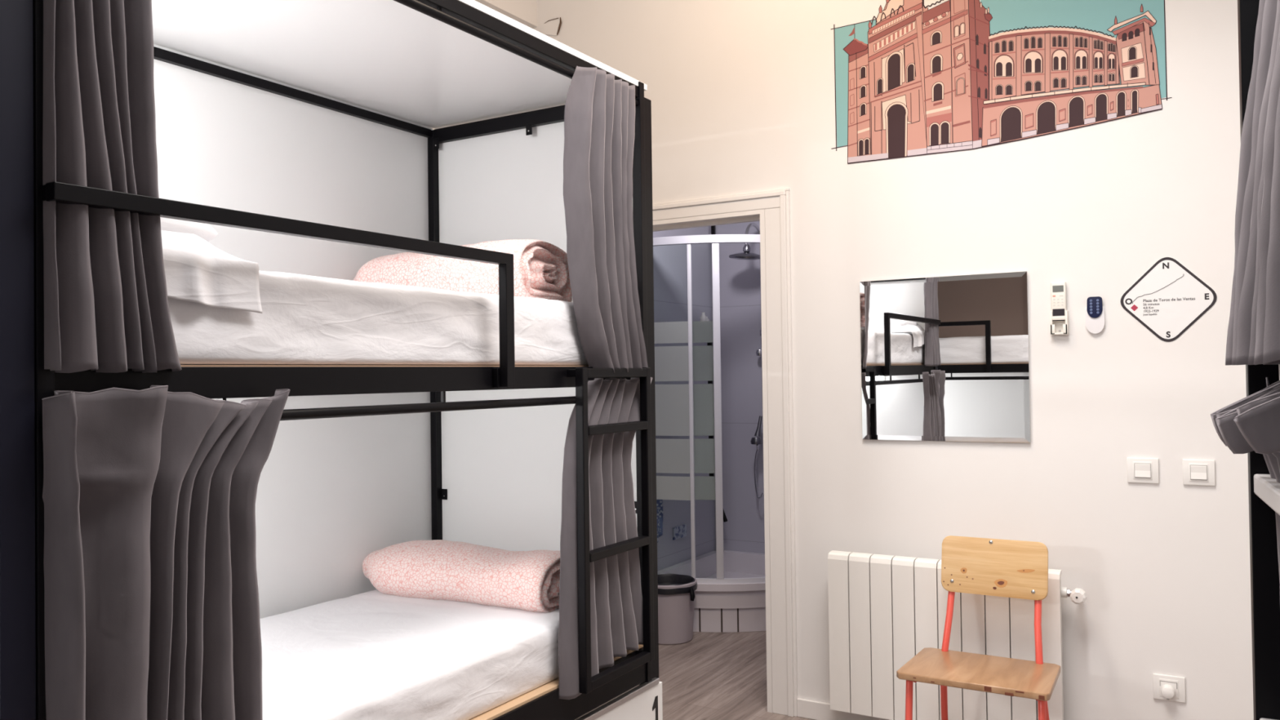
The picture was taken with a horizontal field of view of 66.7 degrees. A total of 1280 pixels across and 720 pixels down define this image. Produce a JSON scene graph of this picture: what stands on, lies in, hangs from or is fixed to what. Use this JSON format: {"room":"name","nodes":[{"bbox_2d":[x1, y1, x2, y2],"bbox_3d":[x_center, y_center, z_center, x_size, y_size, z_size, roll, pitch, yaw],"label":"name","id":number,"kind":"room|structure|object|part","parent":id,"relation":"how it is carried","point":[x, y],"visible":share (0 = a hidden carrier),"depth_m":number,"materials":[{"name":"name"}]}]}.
{"room":"dormitory","nodes":[
{"label":"dormitory","id":0,"kind":"room"},
{"bbox_2d":[155,0,711,237],"bbox_3d":[-1.812,-0.333,2.574,0.300,3.550,8.350,-1,-1,31],"label":"wall","id":1,"kind":"structure","parent":0,"point":[523,11],"depth_m":4.53,"materials":[{"name":"white paint"}]},
{"bbox_2d":[574,631,813,719],"bbox_3d":[-0.046,1.453,1.475,4.550,0.100,8.700,-1,-1,31],"label":"floor","id":2,"kind":"structure","parent":0,"point":[712,675],"depth_m":4.40,"materials":[{"name":"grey wood"}]},
{"bbox_2d":[0,0,662,719],"bbox_3d":[-0.848,0.257,2.606,1.002,2.346,2.036,-1,-1,31],"label":"bunk bed","id":3,"kind":"object","parent":2,"relation":"on","point":[362,460],"visible":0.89,"depth_m":3.01,"materials":[{"name":"black metal"}]},
{"bbox_3d":[-0.990,0.266,1.535,0.034,2.300,0.053,-1,-1,31],"label":"plate","id":4,"kind":"part","parent":3,"relation":"part of","materials":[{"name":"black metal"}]},
{"bbox_3d":[-0.967,0.245,1.570,0.034,2.342,0.028,-1,-1,31],"label":"corner post","id":5,"kind":"part","parent":3,"relation":"part of","materials":[{"name":"black metal"}]},
{"bbox_2d":[42,0,182,373],"bbox_3d":[-0.899,-0.425,1.662,0.076,0.894,0.235,-1,-1,31],"label":"curtain","id":6,"kind":"object","parent":3,"relation":"hanging from","point":[106,307],"visible":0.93,"depth_m":1.63,"materials":[{"name":"grey fabric"}]},
{"bbox_2d":[42,385,289,719],"bbox_3d":[-0.820,0.497,1.723,0.094,0.906,0.436,-1,-1,31],"label":"curtain","id":7,"kind":"object","parent":3,"relation":"hanging from","point":[152,604],"visible":1,"depth_m":1.67,"materials":[{"name":"grey fabric"}]},
{"bbox_3d":[-0.646,-0.105,2.054,0.042,0.349,1.167,-1,-1,31],"label":"guard rail","id":8,"kind":"part","parent":3,"relation":"part of","materials":[{"name":"black metal"}]},
{"bbox_3d":[-1.274,-0.859,2.867,0.022,0.028,1.869,-1,-1,31],"label":"rail","id":9,"kind":"part","parent":3,"relation":"part of","materials":[{"name":"black metal"}]},
{"bbox_3d":[-1.282,-0.404,2.869,0.012,0.966,1.925,-1,-1,31],"label":"panel","id":10,"kind":"part","parent":3,"relation":"part of","materials":[{"name":"white laminate"}]},
{"bbox_3d":[-1.269,0.562,2.855,0.012,0.955,1.925,-1,-1,31],"label":"panel","id":11,"kind":"part","parent":3,"relation":"part of","materials":[{"name":"white laminate"}]},
{"bbox_3d":[-0.486,0.047,2.389,0.030,0.060,1.869,-1,-1,31],"label":"rail","id":12,"kind":"part","parent":3,"relation":"part of","materials":[{"name":"black metal"}]},
{"bbox_2d":[167,270,588,365],"bbox_3d":[-0.868,-0.077,2.620,0.858,0.197,1.864,-1,-1,31],"label":"mattress","id":13,"kind":"object","parent":3,"relation":"on","point":[304,319],"visible":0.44,"depth_m":2.22,"materials":[{"name":"white fabric"}]},
{"bbox_2d":[160,217,262,313],"bbox_3d":[-1.116,-0.213,1.944,0.643,0.250,0.407,-1,-1,31],"label":"pillow","id":14,"kind":"object","parent":13,"relation":"on","point":[196,270],"visible":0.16,"depth_m":1.86,"materials":[{"name":"white fabric"}]},
{"bbox_2d":[352,239,572,302],"bbox_3d":[-0.609,-0.260,3.163,0.831,0.211,0.345,-1,-1,33],"label":"duvet","id":15,"kind":"object","parent":13,"relation":"on","point":[540,268],"visible":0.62,"depth_m":2.96,"materials":[{"name":"pink fabric"}]},
{"bbox_3d":[-0.482,0.099,2.387,0.023,0.053,1.885,-1,-1,31],"label":"curtain rod","id":16,"kind":"part","parent":3,"relation":"part of","materials":[{"name":"black metal"}]},
{"bbox_3d":[-0.890,-0.906,2.626,0.930,0.020,2.005,-1,-1,31],"label":"roof panel","id":17,"kind":"part","parent":3,"relation":"part of","materials":[{"name":"white laminate"}]},
{"bbox_2d":[259,589,559,719],"bbox_3d":[-0.856,0.848,2.606,0.861,0.165,1.862,-1,-1,31],"label":"mattress","id":18,"kind":"object","parent":3,"relation":"on","point":[374,655],"visible":0.54,"depth_m":2.58,"materials":[{"name":"white fabric"}]},
{"bbox_2d":[362,539,559,612],"bbox_3d":[-0.575,0.697,3.216,0.817,0.175,0.328,-1,-1,28],"label":"duvet","id":19,"kind":"object","parent":18,"relation":"on","point":[435,569],"visible":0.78,"depth_m":3.08,"materials":[{"name":"pink fabric"}]},
{"bbox_3d":[-0.767,0.289,3.662,0.030,2.310,0.028,-1,-1,31],"label":"corner post","id":20,"kind":"part","parent":3,"relation":"part of","materials":[{"name":"black metal"}]},
{"bbox_3d":[-0.396,-0.851,3.448,0.870,0.050,0.026,-1,-1,31],"label":"rail","id":21,"kind":"part","parent":3,"relation":"part of","materials":[{"name":"black metal"}]},
{"bbox_3d":[-0.393,-0.404,3.466,0.900,0.960,0.012,-1,-1,31],"label":"panel","id":22,"kind":"part","parent":3,"relation":"part of","materials":[{"name":"white laminate"}]},
{"bbox_3d":[-0.495,-0.866,2.401,0.023,0.053,1.885,-1,-1,31],"label":"curtain rod","id":23,"kind":"part","parent":3,"relation":"part of","materials":[{"name":"black metal"}]},
{"bbox_3d":[-0.498,-0.886,2.403,0.030,0.036,1.869,-1,-1,31],"label":"rail","id":24,"kind":"part","parent":3,"relation":"part of","materials":[{"name":"black metal"}]},
{"bbox_3d":[-0.380,0.559,3.452,0.900,0.955,0.012,-1,-1,31],"label":"panel","id":25,"kind":"part","parent":3,"relation":"part of","materials":[{"name":"white laminate"}]},
{"bbox_3d":[-0.473,0.985,2.375,0.030,0.110,1.869,-1,-1,31],"label":"rail","id":26,"kind":"part","parent":3,"relation":"part of","materials":[{"name":"black metal"}]},
{"bbox_3d":[-0.163,0.488,2.797,0.027,0.932,0.027,-1,-1,31],"label":"ladder rail","id":27,"kind":"part","parent":3,"relation":"part of","materials":[{"name":"black metal"}]},
{"bbox_2d":[558,377,652,699],"bbox_3d":[-0.098,0.513,2.967,0.051,0.915,0.498,-1,-1,31],"label":"curtain","id":28,"kind":"object","parent":3,"relation":"hanging from","point":[616,611],"visible":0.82,"depth_m":2.92,"materials":[{"name":"grey fabric"}]},
{"bbox_2d":[563,66,648,373],"bbox_3d":[-0.098,-0.416,2.983,0.085,0.914,0.387,-1,-1,33],"label":"curtain","id":29,"kind":"object","parent":3,"relation":"hanging from","point":[599,113],"visible":0.98,"depth_m":2.91,"materials":[{"name":"grey fabric"}]},
{"bbox_3d":[-0.076,0.039,2.958,0.027,0.028,0.337,-1,-1,31],"label":"ladder rail","id":30,"kind":"part","parent":3,"relation":"part of","materials":[{"name":"black metal"}]},
{"bbox_3d":[-0.442,1.052,2.386,0.022,0.018,1.935,-1,-1,31],"label":"drawer handle","id":31,"kind":"part","parent":3,"relation":"part of","materials":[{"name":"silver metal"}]},
{"bbox_3d":[-0.064,0.939,2.944,0.027,0.028,0.337,-1,-1,31],"label":"ladder rail","id":32,"kind":"part","parent":3,"relation":"part of","materials":[{"name":"black metal"}]},
{"bbox_3d":[-0.437,1.228,2.397,0.024,0.328,1.961,-1,-1,31],"label":"drawer","id":33,"kind":"part","parent":3,"relation":"part of","materials":[{"name":"white laminate"}]},
{"bbox_3d":[0.008,0.256,3.198,0.034,2.342,0.028,-1,-1,31],"label":"corner post","id":34,"kind":"part","parent":3,"relation":"part of","materials":[{"name":"black metal"}]},
{"bbox_3d":[0.022,0.490,3.105,0.027,0.932,0.027,-1,-1,31],"label":"ladder rail","id":35,"kind":"part","parent":3,"relation":"part of","materials":[{"name":"black metal"}]},
{"bbox_3d":[0.027,0.278,3.236,0.030,2.300,0.054,-1,-1,31],"label":"plate","id":36,"kind":"part","parent":3,"relation":"part of","materials":[{"name":"black metal"}]},
{"bbox_3d":[0.050,1.185,3.188,0.001,0.160,0.035,-1,-1,31],"label":"number plate","id":37,"kind":"part","parent":3,"relation":"part of","materials":[{"name":"black plastic"}]},
{"bbox_2d":[657,573,697,644],"bbox_3d":[0.149,1.298,5.078,0.305,0.310,0.305,-1,-1,-7],"label":"waste bin","id":38,"kind":"object","parent":2,"relation":"on","point":[676,593],"visible":0.71,"depth_m":4.96,"materials":[{"name":"grey plastic"}]},
{"bbox_3d":[0.264,1.192,4.967,0.026,0.069,0.051,0,-1,-18],"label":"handle","id":39,"kind":"part","parent":38,"relation":"part of","materials":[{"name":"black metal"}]},
{"bbox_2d":[653,234,765,632],"bbox_3d":[0.627,0.391,5.446,0.903,2.122,0.903,-1,-1,31],"label":"shower cubicle","id":40,"kind":"object","parent":2,"relation":"on","point":[730,594],"visible":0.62,"depth_m":5.23,"materials":[{"name":"clear glass"}]},
{"bbox_3d":[0.151,0.274,5.266,0.264,1.796,0.014,-1,-1,22],"label":"glass panel","id":41,"kind":"part","parent":40,"relation":"part of","materials":[{"name":"white"}]},
{"bbox_3d":[0.248,0.272,5.255,0.346,1.796,0.022,-1,-1,15],"label":"glass panel","id":42,"kind":"part","parent":40,"relation":"part of","materials":[{"name":"white"}]},
{"bbox_3d":[0.637,-0.650,5.364,1.245,0.042,0.282,-1,-1,-14],"label":"rail","id":43,"kind":"part","parent":40,"relation":"part of","materials":[{"name":"white metal"}]},
{"bbox_2d":[693,550,765,608],"bbox_3d":[0.638,1.244,5.433,0.903,0.155,0.903,-1,-1,31],"label":"tray","id":44,"kind":"object","parent":40,"relation":"on","point":[742,584],"depth_m":5.18,"materials":[{"name":"white ceramic"}]},
{"bbox_3d":[0.662,1.177,5.337,1.242,0.022,0.278,-1,-1,-14],"label":"rail","id":45,"kind":"part","parent":40,"relation":"part of","materials":[{"name":"white plastic"}]},
{"bbox_2d":[896,535,1061,719],"bbox_3d":[1.113,1.009,3.154,0.456,0.805,0.424,-1,-1,31],"label":"chair","id":46,"kind":"object","parent":2,"relation":"on","point":[1007,568],"visible":1,"depth_m":3.23,"materials":[{"name":"brown wood"}]},
{"bbox_3d":[0.878,1.199,3.119,0.027,0.409,0.122,-2,-1,44],"label":"leg","id":47,"kind":"part","parent":46,"relation":"part of","materials":[{"name":"red metal"}]},
{"bbox_3d":[1.060,1.023,3.360,0.057,0.768,0.125,-1,-1,31],"label":"leg","id":48,"kind":"part","parent":46,"relation":"part of","materials":[{"name":"red metal"}]},
{"bbox_3d":[1.091,0.999,3.117,0.456,0.022,0.330,-1,-1,31],"label":"seat","id":49,"kind":"part","parent":46,"relation":"part of","materials":[{"name":"brown wood"}]},
{"bbox_3d":[1.200,0.703,3.302,0.344,0.190,0.044,-1,-1,31],"label":"backrest","id":50,"kind":"part","parent":46,"relation":"part of","materials":[{"name":"brown wood"}]},
{"bbox_3d":[1.206,1.191,2.922,0.027,0.409,0.122,-1,-1,17],"label":"leg","id":51,"kind":"part","parent":46,"relation":"part of","materials":[{"name":"red metal"}]},
{"bbox_3d":[1.327,1.017,3.200,0.057,0.768,0.125,-1,-1,31],"label":"leg","id":52,"kind":"part","parent":46,"relation":"part of","materials":[{"name":"red metal"}]},
{"bbox_2d":[1237,0,1279,719],"bbox_3d":[0.961,0.201,0.430,0.986,2.346,1.999,-1,-1,26],"label":"bunk bed","id":53,"kind":"object","parent":2,"relation":"on","point":[1264,491],"visible":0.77,"depth_m":1.46,"materials":[{"name":"black metal"}]},
{"bbox_2d":[1210,377,1279,581],"bbox_3d":[0.838,0.471,1.276,0.119,0.901,0.344,-1,-1,24],"label":"curtain","id":54,"kind":"object","parent":53,"relation":"hanging from","point":[1251,423],"visible":0.96,"depth_m":1.27,"materials":[{"name":"grey fabric"}]},
{"bbox_2d":[1225,0,1279,365],"bbox_3d":[0.825,-0.448,1.245,0.116,0.907,0.461,-1,-1,25],"label":"curtain","id":55,"kind":"object","parent":53,"relation":"hanging from","point":[1253,335],"visible":1,"depth_m":1.30,"materials":[{"name":"grey fabric"}]},
{"bbox_2d":[715,221,764,553],"bbox_3d":[0.811,0.207,5.923,1.900,2.500,0.100,-1,-1,31],"label":"wall","id":56,"kind":"structure","parent":0,"point":[744,531],"depth_m":5.98,"materials":[{"name":"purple tile"}]},
{"bbox_2d":[711,225,715,234],"bbox_3d":[0.469,0.069,6.058,0.019,2.209,0.021,-1,-1,31],"label":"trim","id":57,"kind":"structure","parent":56,"relation":"attached to","point":[713,228],"depth_m":6.06,"materials":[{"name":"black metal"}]},
{"bbox_2d":[723,510,727,522],"bbox_3d":[0.505,0.847,5.968,0.026,0.291,0.085,0,-1,-32],"label":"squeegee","id":58,"kind":"object","parent":56,"relation":"attached to","point":[725,519],"visible":0.12,"depth_m":5.94,"materials":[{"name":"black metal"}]},
{"bbox_2d":[728,222,764,498],"bbox_3d":[0.670,0.008,5.739,0.207,1.646,0.363,-1,-1,31],"label":"shower","id":59,"kind":"object","parent":56,"relation":"attached to","point":[746,255],"visible":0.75,"depth_m":5.79,"materials":[{"name":"silver metal"}]},
{"bbox_3d":[0.720,-0.043,5.846,0.048,0.040,0.048,-1,-1,31],"label":"slider knob","id":60,"kind":"part","parent":59,"relation":"part of","materials":[{"name":"silver metal"}]},
{"bbox_2d":[531,0,1279,719],"bbox_3d":[1.213,-0.358,3.646,4.390,3.550,0.120,-1,-1,31],"label":"wall","id":61,"kind":"structure","parent":0,"point":[741,93],"depth_m":3.46,"materials":[{"name":"white paint"}]},
{"bbox_2d":[541,17,561,35],"bbox_3d":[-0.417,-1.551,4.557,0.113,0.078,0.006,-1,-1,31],"label":"trim","id":62,"kind":"structure","parent":61,"relation":"attached to","point":[550,28],"depth_m":4.55,"materials":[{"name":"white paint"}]},
{"bbox_2d":[652,187,797,716],"bbox_3d":[0.232,0.376,4.220,0.970,2.126,0.156,-1,-1,31],"label":"trim","id":63,"kind":"structure","parent":61,"relation":"attached to","point":[771,207],"depth_m":3.94,"materials":[{"name":"white wood"}]},
{"bbox_2d":[796,697,894,719],"bbox_3d":[1.807,1.367,3.201,2.740,0.072,0.014,-1,-1,31],"label":"baseboard","id":64,"kind":"structure","parent":61,"relation":"attached to","point":[806,708],"depth_m":3.84,"materials":[{"name":"white wood"}]},
{"bbox_2d":[859,271,1031,443],"bbox_3d":[1.122,-0.004,3.620,0.611,0.611,0.014,-1,-1,31],"label":"mirror","id":65,"kind":"object","parent":61,"relation":"attached to","point":[944,358],"visible":1,"depth_m":3.60,"materials":[{"name":"white mirror"}]},
{"bbox_2d":[827,550,1086,719],"bbox_3d":[1.140,1.028,3.541,0.903,0.598,0.115,-1,-1,31],"label":"radiator","id":66,"kind":"object","parent":61,"relation":"attached to","point":[884,610],"visible":0.77,"depth_m":3.56,"materials":[{"name":"white metal"}]},
{"bbox_3d":[1.486,0.801,3.300,0.052,0.050,0.049,-1,-1,31],"label":"valve knob","id":67,"kind":"part","parent":66,"relation":"part of","materials":[{"name":"white plastic"}]},
{"bbox_2d":[831,0,1171,164],"bbox_3d":[1.261,-1.117,3.551,1.185,0.688,0.002,-1,-1,31],"label":"wall mural","id":68,"kind":"object","parent":61,"relation":"attached to","point":[913,79],"visible":1,"depth_m":3.55,"materials":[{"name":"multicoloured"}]},
{"bbox_2d":[1049,310,1068,334],"bbox_3d":[1.468,-0.132,3.407,0.057,0.086,0.028,-1,-1,31],"label":"remote holder","id":69,"kind":"object","parent":61,"relation":"attached to","point":[1055,327],"visible":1,"depth_m":3.40,"materials":[{"name":"white plastic"}]},
{"bbox_2d":[1050,281,1066,321],"bbox_3d":[1.467,-0.204,3.409,0.049,0.140,0.018,-1,-1,31],"label":"remote control","id":70,"kind":"object","parent":69,"relation":"in","point":[1058,289],"visible":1,"depth_m":3.40,"materials":[{"name":"white plastic"}]},
{"bbox_2d":[1085,296,1105,333],"bbox_3d":[1.568,-0.154,3.353,0.060,0.127,0.018,-1,-1,31],"label":"remote control","id":71,"kind":"object","parent":61,"relation":"attached to","point":[1095,310],"visible":1,"depth_m":3.35,"materials":[{"name":"white plastic"}]},
{"bbox_2d":[1126,457,1159,484],"bbox_3d":[1.692,0.372,3.275,0.095,0.085,0.016,-1,-1,31],"label":"light switch","id":72,"kind":"object","parent":61,"relation":"attached to","point":[1140,470],"visible":1,"depth_m":3.27,"materials":[{"name":"white plastic"}]},
{"bbox_2d":[1120,257,1217,342],"bbox_3d":[1.760,-0.202,3.247,0.283,0.283,0.002,-1,-1,31],"label":"route sign","id":73,"kind":"object","parent":61,"relation":"attached to","point":[1168,299],"visible":1,"depth_m":3.25,"materials":[{"name":"white plastic"}]},
{"bbox_2d":[1152,673,1185,702],"bbox_3d":[1.758,1.090,3.234,0.095,0.084,0.012,-1,-1,31],"label":"wall socket","id":74,"kind":"object","parent":61,"relation":"attached to","point":[1177,682],"visible":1,"depth_m":3.23,"materials":[{"name":"white plastic"}]},
{"bbox_2d":[1160,684,1175,700],"bbox_3d":[1.746,1.100,3.218,0.042,0.045,0.030,-1,-1,31],"label":"plug","id":75,"kind":"object","parent":74,"relation":"attached to","point":[1168,691],"visible":1,"depth_m":3.21,"materials":[{"name":"white plastic"}]},
{"bbox_2d":[1182,458,1215,485],"bbox_3d":[1.833,0.369,3.191,0.092,0.085,0.016,-1,-1,31],"label":"light switch","id":76,"kind":"object","parent":61,"relation":"attached to","point":[1195,472],"visible":1,"depth_m":3.19,"materials":[{"name":"white plastic"}]}
]}

